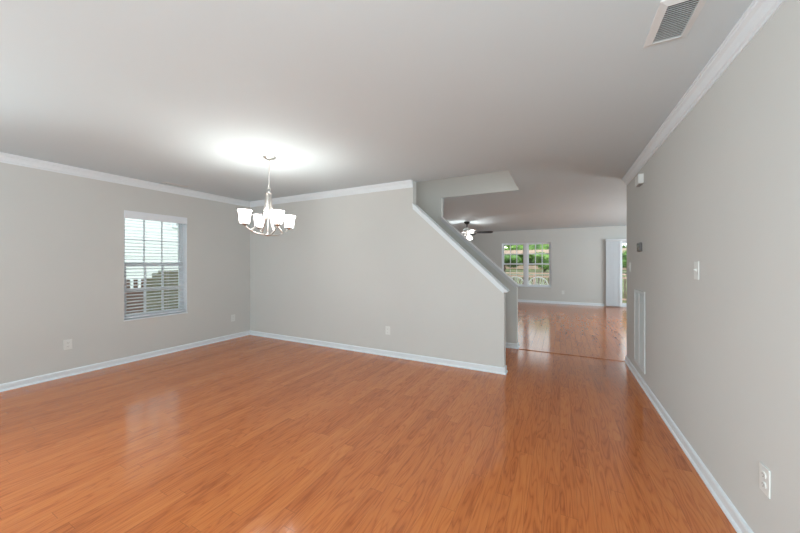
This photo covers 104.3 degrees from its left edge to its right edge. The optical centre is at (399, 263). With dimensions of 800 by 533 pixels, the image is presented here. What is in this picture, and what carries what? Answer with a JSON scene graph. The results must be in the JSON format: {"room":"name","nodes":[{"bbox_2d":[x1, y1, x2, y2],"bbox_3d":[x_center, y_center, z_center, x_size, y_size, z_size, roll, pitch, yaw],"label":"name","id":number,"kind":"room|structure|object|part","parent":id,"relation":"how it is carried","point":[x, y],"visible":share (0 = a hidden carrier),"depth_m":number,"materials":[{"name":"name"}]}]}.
{"room":"empty dining room","nodes":[
{"label":"empty dining room","id":0,"kind":"room"},
{"bbox_2d":[0,162,249,383],"bbox_3d":[-2.338,0.090,6.744,0.150,2.440,13.130,0,0,27],"label":"wall","id":1,"kind":"structure","parent":0,"point":[62,235],"depth_m":3.78,"materials":[{"name":"paint"}]},
{"bbox_2d":[63,339,71,349],"bbox_3d":[-3.860,0.942,3.615,0.008,0.117,0.074,0,0,27],"label":"wall outlet","id":2,"kind":"object","parent":1,"relation":"attached to","point":[67,344],"visible":1,"depth_m":3.61,"materials":[{"name":"white plastic"}]},
{"bbox_2d":[0,152,249,206],"bbox_3d":[-3.967,-1.083,3.359,0.052,0.094,5.341,0,0,27],"label":"trim","id":3,"kind":"structure","parent":1,"relation":"attached to","point":[7,158],"depth_m":3.92,"materials":[{"name":"white paint"}]},
{"bbox_2d":[0,330,249,391],"bbox_3d":[-3.980,1.272,3.366,0.024,0.076,5.341,0,0,27],"label":"baseboard","id":4,"kind":"structure","parent":1,"relation":"attached to","point":[70,372],"depth_m":3.92,"materials":[{"name":"white paint"}]},
{"bbox_2d":[124,214,187,321],"bbox_3d":[-3.506,0.029,4.458,0.162,1.463,0.784,0,0,27],"label":"window","id":5,"kind":"structure","parent":1,"relation":"in","point":[182,235],"depth_m":4.62,"materials":[{"name":"white plastic"}]},
{"bbox_3d":[-3.565,-0.328,4.489,0.026,0.705,0.732,0,0,27],"label":"sash","id":6,"kind":"part","parent":5,"relation":"part of","materials":[{"name":"clear glass"}]},
{"bbox_3d":[-3.541,0.362,4.476,0.026,0.721,0.732,0,0,27],"label":"sash","id":7,"kind":"part","parent":5,"relation":"part of","materials":[{"name":"white plastic"}]},
{"bbox_2d":[124,210,186,318],"bbox_3d":[-3.470,0.015,4.440,0.082,1.433,0.768,0,0,27],"label":"window blind","id":8,"kind":"object","parent":5,"relation":"attached to","point":[143,216],"visible":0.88,"depth_m":4.39,"materials":[{"name":"white plastic"}]},
{"bbox_3d":[-3.549,0.035,4.317,0.055,1.360,0.002,0,0,27],"label":"ladder cord","id":9,"kind":"part","parent":8,"relation":"part of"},
{"bbox_3d":[-3.483,0.721,4.444,0.048,0.020,0.748,0,0,27],"label":"rail","id":10,"kind":"part","parent":8,"relation":"part of","materials":[{"name":"white plastic"}]},
{"bbox_3d":[-3.480,0.751,4.445,0.103,0.019,0.784,0,0,27],"label":"sill","id":11,"kind":"part","parent":5,"relation":"part of","materials":[{"name":"white paint"}]},
{"bbox_3d":[-3.553,0.021,4.483,0.056,1.445,0.774,0,0,27],"label":"frame","id":12,"kind":"part","parent":5,"relation":"part of","materials":[{"name":"white plastic"}]},
{"bbox_2d":[0,302,736,532],"bbox_3d":[2.036,1.370,4.491,9.991,0.120,13.150,0,0,27],"label":"floor","id":13,"kind":"structure","parent":0,"point":[249,433],"depth_m":2.23,"materials":[{"name":"brown wood"}]},
{"bbox_2d":[0,0,752,232],"bbox_3d":[2.036,-1.190,4.491,9.971,0.120,13.130,0,0,27],"label":"ceiling","id":14,"kind":"structure","parent":0,"point":[564,97],"depth_m":2.03,"materials":[{"name":"paint"}]},
{"bbox_2d":[161,182,187,187],"bbox_3d":[-3.226,-1.123,4.450,0.130,0.013,0.300,0,0,27],"label":"ceiling vent","id":15,"kind":"object","parent":14,"relation":"in","point":[166,183],"visible":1,"depth_m":4.41,"materials":[{"name":"metal"}]},
{"bbox_2d":[237,155,295,236],"bbox_3d":[-1.398,-0.707,3.299,0.464,0.846,0.464,0,0,0],"label":"chandelier","id":16,"kind":"object","parent":14,"relation":"hanging from","point":[276,218],"visible":1,"depth_m":3.27,"materials":[{"name":"white glass"}]},
{"bbox_3d":[-1.563,-0.473,3.133,0.134,0.135,0.134,0,0,27],"label":"lamp shade","id":17,"kind":"part","parent":16,"relation":"part of","materials":[{"name":"white glass"}]},
{"bbox_3d":[-1.486,-0.517,3.215,0.237,0.439,0.024,0,0,-42],"label":"arm","id":18,"kind":"part","parent":16,"relation":"part of","materials":[{"name":"silver metal"}]},
{"bbox_3d":[-1.563,-0.473,3.464,0.134,0.135,0.134,0,0,27],"label":"lamp shade","id":19,"kind":"part","parent":16,"relation":"part of","materials":[{"name":"white glass"}]},
{"bbox_3d":[-1.486,-0.517,3.383,0.238,0.439,0.025,0,0,42],"label":"arm","id":20,"kind":"part","parent":16,"relation":"part of","materials":[{"name":"silver metal"}]},
{"bbox_3d":[-1.314,-0.516,3.211,0.025,0.439,0.228,0,0,-42],"label":"arm","id":21,"kind":"part","parent":16,"relation":"part of","materials":[{"name":"silver metal"}]},
{"bbox_3d":[-1.233,-0.465,3.133,0.134,0.135,0.134,0,0,27],"label":"lamp shade","id":22,"kind":"part","parent":16,"relation":"part of","materials":[{"name":"white glass"}]},
{"bbox_3d":[-1.313,-0.516,3.387,0.025,0.439,0.228,0,0,42],"label":"arm","id":23,"kind":"part","parent":16,"relation":"part of","materials":[{"name":"silver metal"}]},
{"bbox_3d":[-1.233,-0.465,3.464,0.134,0.135,0.134,0,0,27],"label":"lamp shade","id":24,"kind":"part","parent":16,"relation":"part of","materials":[{"name":"white glass"}]},
{"bbox_2d":[461,222,492,239],"bbox_3d":[1.855,-0.884,8.496,1.295,0.492,1.268,0,0,27],"label":"ceiling fan","id":25,"kind":"object","parent":14,"relation":"hanging from","point":[466,230],"visible":0.86,"depth_m":8.37,"materials":[{"name":"metal"}]},
{"bbox_3d":[2.251,-0.840,8.361,0.480,0.047,0.132,0,0,13],"label":"blade","id":26,"kind":"part","parent":25,"relation":"part of","materials":[{"name":"brown wood"}]},
{"bbox_2d":[643,0,706,47],"bbox_3d":[1.273,-1.123,1.442,0.175,0.013,0.325,0,0,27],"label":"ceiling vent","id":27,"kind":"object","parent":14,"relation":"in","point":[673,19],"visible":1,"depth_m":1.44,"materials":[{"name":"metal"}]},
{"bbox_2d":[250,170,518,367],"bbox_3d":[-0.397,-1.215,5.286,4.636,5.050,1.356,0,0,27],"label":"wall","id":28,"kind":"structure","parent":0,"point":[349,268],"depth_m":4.57,"materials":[{"name":"paint"}]},
{"bbox_2d":[250,180,412,206],"bbox_3d":[-1.308,-1.083,4.965,3.311,0.094,0.052,0,0,27],"label":"trim","id":29,"kind":"structure","parent":28,"relation":"attached to","point":[406,183],"depth_m":4.76,"materials":[{"name":"white paint"}]},
{"bbox_2d":[250,330,507,374],"bbox_3d":[-0.736,1.272,4.747,4.527,0.076,0.133,0,0,27],"label":"baseboard","id":30,"kind":"structure","parent":28,"relation":"attached to","point":[466,365],"depth_m":4.35,"materials":[{"name":"white paint"}]},
{"bbox_2d":[386,326,389,334],"bbox_3d":[-0.173,0.949,4.404,0.074,0.117,0.008,0,0,27],"label":"wall outlet","id":31,"kind":"object","parent":28,"relation":"attached to","point":[387,327],"visible":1,"depth_m":4.40,"materials":[{"name":"white plastic"}]},
{"bbox_2d":[412,203,509,292],"bbox_3d":[0.750,-0.232,3.996,1.233,1.170,0.169,0,0,27],"label":"trim","id":32,"kind":"structure","parent":28,"relation":"attached to","point":[428,219],"depth_m":3.92,"materials":[{"name":"white paint"}]},
{"bbox_2d":[416,198,517,343],"bbox_3d":[-0.175,0.090,5.866,4.501,2.440,0.110,0,0,27],"label":"wall","id":33,"kind":"structure","parent":0,"point":[433,208],"depth_m":4.96,"materials":[{"name":"paint"}]},
{"bbox_2d":[441,217,519,286],"bbox_3d":[1.290,-0.218,5.112,1.252,1.177,0.170,0,0,27],"label":"trim","id":34,"kind":"structure","parent":33,"relation":"attached to","point":[460,235],"depth_m":5.04,"materials":[{"name":"paint"}]},
{"bbox_2d":[506,342,519,348],"bbox_3d":[-0.164,1.272,5.860,4.525,0.076,0.158,0,0,27],"label":"baseboard","id":35,"kind":"structure","parent":33,"relation":"attached to","point":[508,345],"depth_m":4.81,"materials":[{"name":"white paint"}]},
{"bbox_2d":[462,226,626,305],"bbox_3d":[5.072,0.090,10.233,9.831,2.440,0.140,0,0,27],"label":"wall","id":36,"kind":"structure","parent":0,"point":[578,255],"depth_m":9.98,"materials":[{"name":"paint"}]},
{"bbox_2d":[502,242,550,286],"bbox_3d":[4.295,0.040,10.621,1.583,1.497,0.142,0,0,27],"label":"window","id":37,"kind":"structure","parent":36,"relation":"in","point":[526,253],"depth_m":10.60,"materials":[{"name":"white plastic"}]},
{"bbox_3d":[3.961,-0.326,10.845,0.718,0.722,0.028,0,0,27],"label":"sash","id":38,"kind":"part","parent":37,"relation":"part of","materials":[{"name":"clear glass"}]},
{"bbox_3d":[3.947,0.376,10.818,0.718,0.742,0.028,0,0,27],"label":"sash","id":39,"kind":"part","parent":37,"relation":"part of","materials":[{"name":"white plastic"}]},
{"bbox_3d":[4.676,-0.326,10.476,0.707,0.722,0.028,0,0,27],"label":"sash","id":40,"kind":"part","parent":37,"relation":"part of","materials":[{"name":"clear glass"}]},
{"bbox_3d":[4.662,0.376,10.450,0.707,0.742,0.028,0,0,27],"label":"sash","id":41,"kind":"part","parent":37,"relation":"part of","materials":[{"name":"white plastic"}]},
{"bbox_2d":[518,299,603,305],"bbox_3d":[4.972,1.272,10.193,9.691,0.076,0.024,0,0,27],"label":"baseboard","id":42,"kind":"structure","parent":36,"relation":"attached to","point":[533,301],"depth_m":10.05,"materials":[{"name":"white paint"}]},
{"bbox_2d":[605,239,626,305],"bbox_3d":[7.105,0.273,9.054,1.880,2.015,0.095,0,0,27],"label":"vertical blind","id":43,"kind":"object","parent":36,"relation":"attached to","point":[613,246],"visible":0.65,"depth_m":9.36,"materials":[{"name":"white plastic"}]},
{"bbox_3d":[7.105,-0.710,9.054,1.880,0.050,0.095,0,0,27],"label":"head rail","id":44,"kind":"part","parent":43,"relation":"part of","materials":[{"name":"white plastic"}]},
{"bbox_2d":[612,241,626,306],"bbox_3d":[7.161,0.295,9.153,1.826,2.028,0.128,0,0,27],"label":"door","id":45,"kind":"structure","parent":36,"relation":"in","point":[623,304],"depth_m":9.38,"materials":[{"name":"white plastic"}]},
{"bbox_2d":[519,348,624,361],"bbox_3d":[2.421,1.306,4.473,1.342,0.007,0.080,0,0,27],"label":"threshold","id":46,"kind":"structure","parent":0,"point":[519,348],"depth_m":4.42,"materials":[{"name":"brown wood"}]},
{"bbox_2d":[627,0,799,532],"bbox_3d":[1.573,0.090,1.200,0.120,2.440,6.574,0,0,27],"label":"wall","id":47,"kind":"structure","parent":0,"point":[721,192],"depth_m":1.60,"materials":[{"name":"paint"}]},
{"bbox_2d":[634,289,644,373],"bbox_3d":[2.660,0.725,3.456,0.012,0.850,0.503,0,0,27],"label":"air vent","id":48,"kind":"object","parent":47,"relation":"in","point":[639,296],"visible":1,"depth_m":3.44,"materials":[{"name":"metal"}]},
{"bbox_2d":[635,173,643,186],"bbox_3d":[2.597,-0.901,3.376,0.050,0.108,0.170,0,0,27],"label":"door chime","id":49,"kind":"object","parent":47,"relation":"attached to","point":[639,179],"visible":1,"depth_m":3.31,"materials":[{"name":"white plastic"}]},
{"bbox_2d":[637,242,641,251],"bbox_3d":[2.634,-0.180,3.424,0.028,0.096,0.140,0,0,27],"label":"thermostat","id":50,"kind":"object","parent":47,"relation":"attached to","point":[639,245],"visible":1,"depth_m":3.37,"materials":[{"name":"grey plastic"}]},
{"bbox_2d":[624,356,753,532],"bbox_3d":[3.208,1.272,0.371,3.835,0.076,6.598,0,0,27],"label":"baseboard","id":51,"kind":"structure","parent":47,"relation":"attached to","point":[735,518],"depth_m":1.95,"materials":[{"name":"white paint"}]},
{"bbox_2d":[693,261,698,279],"bbox_3d":[1.916,0.045,2.017,0.018,0.117,0.074,0,0,27],"label":"light switch","id":52,"kind":"object","parent":47,"relation":"attached to","point":[696,263],"visible":1,"depth_m":2.01,"materials":[{"name":"white plastic"}]},
{"bbox_2d":[622,0,784,185],"bbox_3d":[1.491,-1.083,1.229,0.052,0.094,6.550,0,0,27],"label":"trim","id":53,"kind":"structure","parent":47,"relation":"attached to","point":[758,12],"depth_m":1.72,"materials":[{"name":"white paint"}]},
{"bbox_2d":[759,462,770,498],"bbox_3d":[1.574,0.934,1.343,0.008,0.117,0.074,0,0,27],"label":"wall outlet","id":54,"kind":"object","parent":47,"relation":"attached to","point":[764,472],"visible":1,"depth_m":1.33,"materials":[{"name":"white plastic"}]},
{"bbox_2d":[761,480,765,488],"bbox_3d":[1.572,0.955,1.345,0.003,0.029,0.034,0,0,27],"label":"receptacle","id":55,"kind":"object","parent":54,"relation":"attached to","point":[763,482],"depth_m":1.34,"materials":[{"name":"white plastic"}]},
{"label":"outside","id":56,"kind":"structure","parent":0,"visible":0},
{"label":"ground","id":57,"kind":"structure","parent":56,"visible":0},
{"bbox_2d":[125,218,177,313],"bbox_3d":[-9.903,-2.540,13.535,7.000,8.400,13.600,0,0,27],"label":"house","id":58,"kind":"structure","parent":57,"relation":"on","point":[172,248],"depth_m":10.12,"materials":[{"name":"white brick"}]},
{"bbox_2d":[146,270,177,311],"bbox_3d":[-5.269,0.920,9.569,0.150,1.480,4.350,0,0,27],"label":"fence","id":59,"kind":"object","parent":57,"relation":"on","point":[154,276],"visible":0.08,"depth_m":7.87,"materials":[{"name":"grey wood"}]},
{"bbox_2d":[504,244,548,269],"bbox_3d":[8.518,-0.035,19.975,5.518,3.503,4.181,0,0,27],"label":"tree","id":60,"kind":"object","parent":57,"relation":"on","point":[538,246],"visible":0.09,"depth_m":18.89,"materials":[{"name":"green plant"}]},
{"bbox_2d":[504,270,626,302],"bbox_3d":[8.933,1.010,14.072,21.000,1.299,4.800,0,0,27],"label":"railing","id":61,"kind":"object","parent":57,"relation":"on","point":[517,271],"visible":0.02,"depth_m":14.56,"materials":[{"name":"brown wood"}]},
{"bbox_2d":[504,255,520,270],"bbox_3d":[5.506,-0.063,16.278,1.605,0.952,1.249,0,0,27],"label":"shrub","id":62,"kind":"object","parent":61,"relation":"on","point":[506,257],"visible":0.52,"depth_m":15.94,"materials":[{"name":"green plant"}]},
{"bbox_2d":[530,252,548,271],"bbox_3d":[7.199,-0.088,15.384,1.378,1.002,1.288,0,0,27],"label":"shrub","id":63,"kind":"object","parent":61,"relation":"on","point":[538,256],"visible":0.56,"depth_m":15.08,"materials":[{"name":"green plant"}]},
{"bbox_2d":[504,248,626,269],"bbox_3d":[9.579,-0.190,15.370,19.060,1.080,0.140,0,0,27],"label":"fence","id":64,"kind":"object","parent":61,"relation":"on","point":[623,249],"visible":0.07,"depth_m":16.81,"materials":[{"name":"beige wood"}]},
{"bbox_3d":[6.180,0.390,12.002,9.200,0.040,0.140,0,0,27],"label":"rail","id":65,"kind":"part","parent":61,"relation":"part of","materials":[{"name":"beige wood"}]},
{"bbox_2d":[622,250,626,267],"bbox_3d":[10.382,-0.104,13.808,1.596,1.034,1.283,0,0,27],"label":"shrub","id":66,"kind":"object","parent":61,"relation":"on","point":[624,254],"visible":0.11,"depth_m":13.62,"materials":[{"name":"green plant"}]},
{"bbox_3d":[5.754,1.530,11.176,9.200,0.240,2.100,0,0,27],"label":"wooden deck","id":67,"kind":"object","parent":57,"relation":"on","visible":0},
{"bbox_2d":[529,277,548,284],"bbox_3d":[5.024,0.938,11.286,0.698,0.944,0.532,0,0,27],"label":"patio chair","id":68,"kind":"object","parent":67,"relation":"on","point":[533,277],"visible":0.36,"depth_m":11.04,"materials":[{"name":"white plastic"}]}
]}

